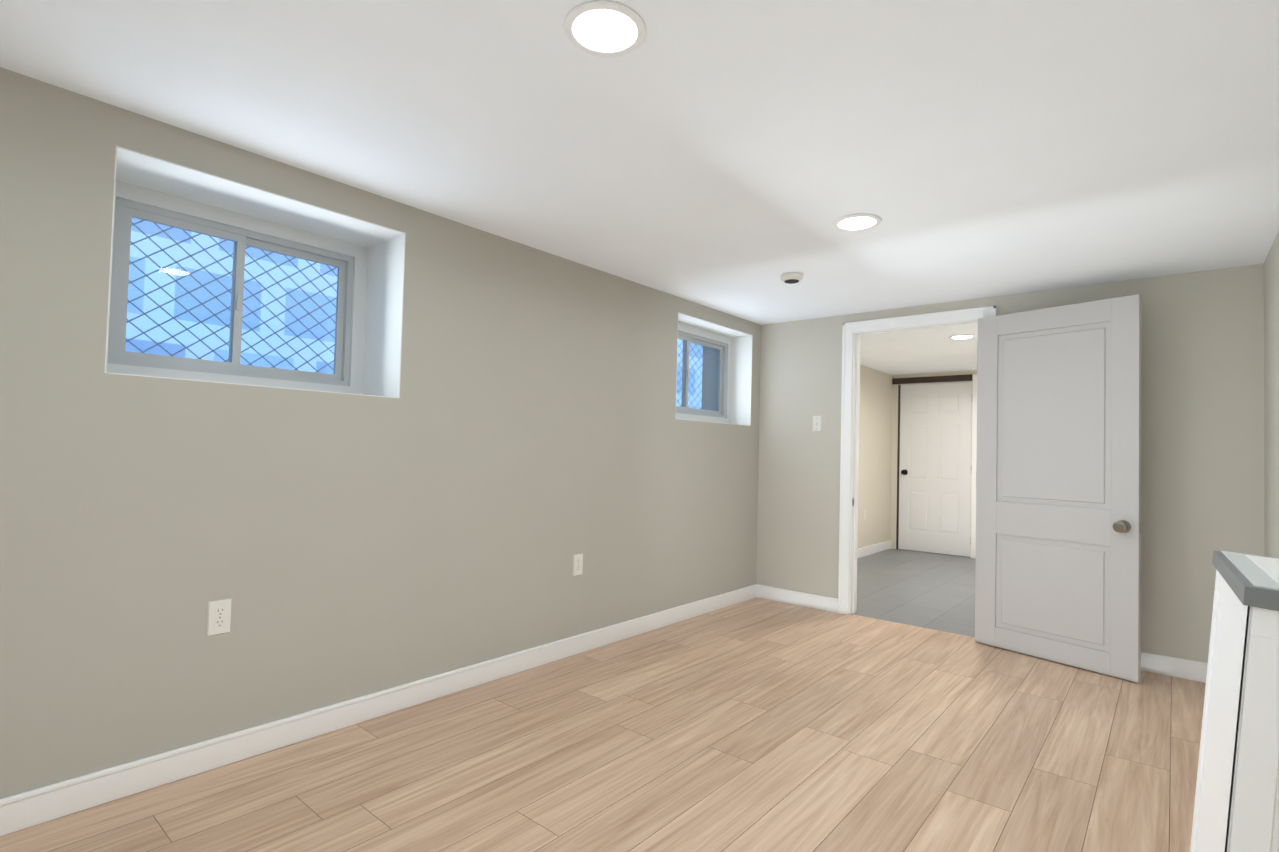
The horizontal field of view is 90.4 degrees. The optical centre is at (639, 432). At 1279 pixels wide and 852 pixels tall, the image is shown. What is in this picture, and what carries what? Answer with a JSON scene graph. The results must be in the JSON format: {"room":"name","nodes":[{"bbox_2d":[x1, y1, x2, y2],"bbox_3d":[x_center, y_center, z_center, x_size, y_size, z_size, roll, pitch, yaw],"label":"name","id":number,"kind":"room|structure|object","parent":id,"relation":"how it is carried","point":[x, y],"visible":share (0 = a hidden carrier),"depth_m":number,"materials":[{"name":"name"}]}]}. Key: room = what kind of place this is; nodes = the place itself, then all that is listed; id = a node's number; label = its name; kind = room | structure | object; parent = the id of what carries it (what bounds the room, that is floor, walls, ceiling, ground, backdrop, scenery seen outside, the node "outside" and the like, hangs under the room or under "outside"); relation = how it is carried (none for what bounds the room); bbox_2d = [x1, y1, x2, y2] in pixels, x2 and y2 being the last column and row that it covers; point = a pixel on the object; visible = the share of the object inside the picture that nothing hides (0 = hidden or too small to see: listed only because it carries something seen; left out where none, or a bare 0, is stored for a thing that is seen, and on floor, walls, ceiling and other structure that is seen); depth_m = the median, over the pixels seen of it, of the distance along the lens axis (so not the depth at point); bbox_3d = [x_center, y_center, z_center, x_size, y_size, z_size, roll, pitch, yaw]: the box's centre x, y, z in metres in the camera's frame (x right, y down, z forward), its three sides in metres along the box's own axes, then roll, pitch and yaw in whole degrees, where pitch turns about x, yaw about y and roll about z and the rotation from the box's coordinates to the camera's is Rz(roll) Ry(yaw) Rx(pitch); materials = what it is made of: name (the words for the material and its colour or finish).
{"room":"basement room","nodes":[
{"label":"basement room","id":0,"kind":"room"},
{"bbox_2d":[0,67,760,798],"bbox_3d":[-0.954,0.110,3.074,0.460,2.120,5.540,0,-2,40],"label":"wall","id":1,"kind":"structure","parent":0,"point":[492,469],"depth_m":2.39,"materials":[{"name":"paint"}]},
{"bbox_2d":[207,598,231,635],"bbox_3d":[-1.425,0.626,2.154,0.008,0.115,0.070,0,-2,40],"label":"electrical outlet","id":2,"kind":"object","parent":1,"relation":"attached to","point":[219,617],"visible":1,"depth_m":2.15,"materials":[{"name":"white plastic"}]},
{"bbox_2d":[104,146,405,397],"bbox_3d":[-1.457,-0.512,2.430,0.400,0.700,0.960,0,-2,40],"label":"window","id":3,"kind":"structure","parent":1,"relation":"in","point":[367,258],"depth_m":2.51,"materials":[{"name":"white"}]},
{"bbox_2d":[0,584,759,835],"bbox_3d":[-0.797,1.119,2.890,0.020,0.100,5.300,0,-2,40],"label":"baseboard","id":4,"kind":"structure","parent":1,"relation":"attached to","point":[24,810],"depth_m":2.33,"materials":[{"name":"white wood"}]},
{"bbox_2d":[573,553,582,575],"bbox_3d":[-0.333,0.717,3.449,0.008,0.115,0.070,0,-2,40],"label":"electrical outlet","id":5,"kind":"object","parent":1,"relation":"attached to","point":[577,564],"visible":1,"depth_m":3.44,"materials":[{"name":"white plastic"}]},
{"bbox_2d":[675,312,752,425],"bbox_3d":[0.452,-0.420,4.586,0.260,0.700,0.960,0,-2,40],"label":"window","id":6,"kind":"structure","parent":1,"relation":"in","point":[733,347],"depth_m":4.88,"materials":[{"name":"white"}]},
{"bbox_2d":[0,549,1205,851],"bbox_3d":[1.284,1.289,3.450,3.400,0.100,9.090,0,-2,40],"label":"floor","id":7,"kind":"structure","parent":0,"point":[758,725],"depth_m":2.30,"materials":[{"name":"brown wood"}]},
{"bbox_2d":[1190,550,1278,851],"bbox_3d":[1.185,0.708,1.145,0.249,0.905,0.534,5,1,38],"label":"appliance","id":8,"kind":"object","parent":7,"relation":"on","point":[1236,806],"visible":1,"depth_m":1.01,"materials":[{"name":"white"}]},
{"bbox_2d":[0,0,1278,374],"bbox_3d":[1.341,-0.939,3.516,3.400,0.120,9.090,0,-2,40],"label":"ceiling","id":9,"kind":"structure","parent":0,"point":[736,158],"depth_m":1.96,"materials":[{"name":"paint"}]},
{"bbox_2d":[563,0,645,56],"bbox_3d":[-0.083,-0.966,1.531,0.200,0.015,0.200,0,-2,40],"label":"recessed light","id":10,"kind":"object","parent":9,"relation":"in","point":[610,29],"visible":1,"depth_m":1.51,"materials":[{"name":"white plastic"}]},
{"bbox_2d":[780,272,802,283],"bbox_3d":[0.859,-0.871,3.579,0.128,0.038,0.128,0,-2,40],"label":"smoke detector","id":11,"kind":"object","parent":9,"relation":"attached to","point":[791,277],"visible":1,"depth_m":3.54,"materials":[{"name":"white plastic"}]},
{"bbox_2d":[833,214,881,230],"bbox_3d":[0.941,-0.904,2.746,0.200,0.015,0.200,0,-2,40],"label":"recessed light","id":12,"kind":"object","parent":9,"relation":"in","point":[856,222],"visible":0.98,"depth_m":2.72,"materials":[{"name":"white plastic"}]},
{"bbox_2d":[949,334,975,338],"bbox_3d":[2.664,-0.787,5.240,0.200,0.015,0.200,0,-2,40],"label":"recessed light","id":13,"kind":"object","parent":9,"relation":"in","point":[966,336],"visible":0.98,"depth_m":5.21,"materials":[{"name":"white plastic"}]},
{"bbox_2d":[857,365,892,548],"bbox_3d":[1.973,0.286,6.547,0.120,2.120,3.550,0,-2,40],"label":"wall","id":14,"kind":"structure","parent":0,"point":[875,454],"depth_m":7.34,"materials":[{"name":"paint"}]},
{"bbox_2d":[863,510,865,519],"bbox_3d":[2.521,0.917,7.098,0.008,0.115,0.070,0,-2,40],"label":"outlet","id":15,"kind":"object","parent":14,"relation":"attached to","point":[864,514],"visible":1,"depth_m":7.08,"materials":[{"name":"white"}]},
{"bbox_2d":[857,540,890,557],"bbox_3d":[1.957,1.293,6.430,0.018,0.100,3.430,0,-2,40],"label":"baseboard","id":16,"kind":"structure","parent":14,"relation":"attached to","point":[872,549],"depth_m":7.25,"materials":[{"name":"white wood"}]},
{"bbox_2d":[890,370,976,548],"bbox_3d":[3.877,0.354,7.183,1.970,2.120,0.120,0,-2,40],"label":"wall","id":17,"kind":"structure","parent":0,"point":[894,464],"depth_m":7.74,"materials":[{"name":"paint"}]},
{"bbox_2d":[892,374,976,558],"bbox_3d":[3.487,0.375,7.499,0.966,2.077,0.138,0,-2,40],"label":"door frame","id":18,"kind":"structure","parent":17,"relation":"attached to","point":[972,378],"depth_m":7.22,"materials":[{"name":"white wood"}]},
{"bbox_2d":[898,382,971,556],"bbox_3d":[3.480,0.412,7.472,0.807,1.988,0.177,0,-2,40],"label":"hall door","id":19,"kind":"structure","parent":17,"relation":"in","point":[935,465],"depth_m":7.45,"materials":[{"name":"white wood"}]},
{"bbox_2d":[756,264,1264,662],"bbox_3d":[2.091,0.216,4.049,2.940,2.120,0.120,0,-2,40],"label":"wall","id":20,"kind":"structure","parent":0,"point":[1202,432],"depth_m":3.38,"materials":[{"name":"paint"}]},
{"bbox_2d":[756,585,837,612],"bbox_3d":[1.164,1.222,4.690,0.638,0.100,0.017,0,-2,40],"label":"baseboard","id":21,"kind":"structure","parent":20,"relation":"attached to","point":[809,600],"depth_m":4.67,"materials":[{"name":"white wood"}]},
{"bbox_2d":[813,416,821,431],"bbox_3d":[1.296,-0.067,4.641,0.070,0.115,0.022,0,-2,40],"label":"light switch","id":22,"kind":"object","parent":20,"relation":"attached to","point":[817,423],"visible":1,"depth_m":4.64,"materials":[{"name":"white plastic"}]},
{"bbox_2d":[838,306,996,614],"bbox_3d":[1.849,0.248,4.251,0.974,2.057,0.168,0,-2,40],"label":"door frame","id":23,"kind":"structure","parent":20,"relation":"attached to","point":[853,333],"depth_m":4.47,"materials":[{"name":"white wood"}]},
{"bbox_2d":[975,294,1141,682],"bbox_3d":[2.302,0.277,3.558,0.177,1.965,0.825,3,-2,-36],"label":"room door","id":24,"kind":"structure","parent":20,"relation":"in","point":[1058,527],"depth_m":3.49,"materials":[{"name":"grey wood"}]},
{"bbox_2d":[1141,651,1207,682],"bbox_3d":[2.592,1.224,3.487,1.148,0.100,0.017,0,-2,40],"label":"baseboard","id":25,"kind":"structure","parent":20,"relation":"attached to","point":[1150,662],"depth_m":3.31,"materials":[{"name":"white wood"}]},
{"bbox_2d":[1264,230,1278,557],"bbox_3d":[1.385,0.110,1.024,0.120,2.120,5.420,0,-2,40],"label":"wall","id":26,"kind":"structure","parent":0,"point":[1271,393],"depth_m":2.90,"materials":[{"name":"beige paint"}]},
{"label":"outside","id":27,"kind":"structure","parent":0,"visible":0},
{"bbox_2d":[125,218,702,408],"bbox_3d":[-1.792,-0.519,4.205,0.001,3.800,7.900,0,-2,40],"label":"window","id":28,"kind":"structure","parent":27,"point":[194,283],"depth_m":3.57,"materials":[{"name":"glass"}]},
{"bbox_2d":[126,220,702,408],"bbox_3d":[-1.048,-0.319,3.568,0.001,3.000,5.900,0,-2,40],"label":"security grille","id":29,"kind":"object","parent":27,"point":[176,280],"depth_m":2.71,"materials":[{"name":"black metal"}]}
]}

